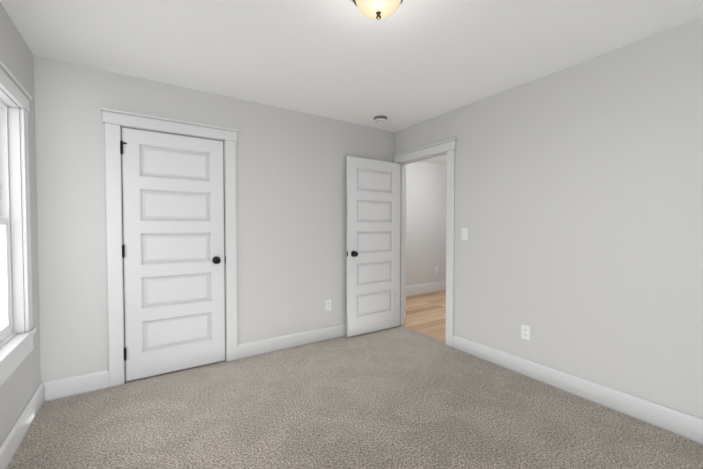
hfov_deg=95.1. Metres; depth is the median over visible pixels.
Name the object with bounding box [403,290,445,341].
floor
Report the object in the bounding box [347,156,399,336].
entry door
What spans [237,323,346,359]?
baseboard
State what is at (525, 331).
electrical outlet
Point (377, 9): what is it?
ceiling light
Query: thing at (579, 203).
wall
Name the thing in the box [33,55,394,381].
wall
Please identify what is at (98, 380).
baseboard
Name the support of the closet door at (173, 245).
in the wall at (291, 203)
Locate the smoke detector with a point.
(379, 119)
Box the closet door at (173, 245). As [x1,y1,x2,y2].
[120,127,225,381]
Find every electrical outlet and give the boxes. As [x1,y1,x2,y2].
[325,300,330,310]
[521,325,529,339]
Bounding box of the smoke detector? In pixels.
[373,116,386,123]
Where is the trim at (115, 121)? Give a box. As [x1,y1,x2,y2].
[101,108,237,387]
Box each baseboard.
[0,381,47,468]
[48,369,108,400]
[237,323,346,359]
[406,281,445,296]
[453,334,702,443]
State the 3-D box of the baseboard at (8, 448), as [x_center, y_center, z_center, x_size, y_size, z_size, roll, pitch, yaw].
[-1.196,1.153,0.762,0.015,0.140,3.650,-1,2,-33]
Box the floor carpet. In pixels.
[7,326,702,468]
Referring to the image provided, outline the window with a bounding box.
[0,60,35,385]
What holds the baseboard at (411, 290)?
attached to the wall at (426, 198)
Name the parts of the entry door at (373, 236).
knob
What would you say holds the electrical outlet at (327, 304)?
attached to the wall at (291, 203)
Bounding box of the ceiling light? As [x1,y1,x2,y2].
[352,0,402,19]
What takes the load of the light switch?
attached to the wall at (579, 203)
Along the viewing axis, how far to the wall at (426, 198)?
5.98 m
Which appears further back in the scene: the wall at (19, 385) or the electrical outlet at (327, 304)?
the electrical outlet at (327, 304)
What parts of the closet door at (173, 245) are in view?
knob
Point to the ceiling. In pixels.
(407, 63)
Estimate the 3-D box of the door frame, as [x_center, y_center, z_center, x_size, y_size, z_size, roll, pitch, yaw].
[0.839,0.086,3.712,0.177,2.136,0.990,-1,2,-33]
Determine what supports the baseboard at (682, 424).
attached to the wall at (579, 203)
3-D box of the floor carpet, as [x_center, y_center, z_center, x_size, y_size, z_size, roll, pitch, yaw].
[-0.048,1.246,1.937,3.460,0.100,4.590,-1,2,-33]
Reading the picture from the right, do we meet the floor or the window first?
the floor
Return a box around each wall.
[0,2,40,444]
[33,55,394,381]
[395,17,702,418]
[406,162,446,285]
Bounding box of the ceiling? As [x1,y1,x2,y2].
[0,0,702,165]
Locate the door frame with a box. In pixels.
[393,138,456,347]
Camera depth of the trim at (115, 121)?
2.53 m
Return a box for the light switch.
[461,228,467,239]

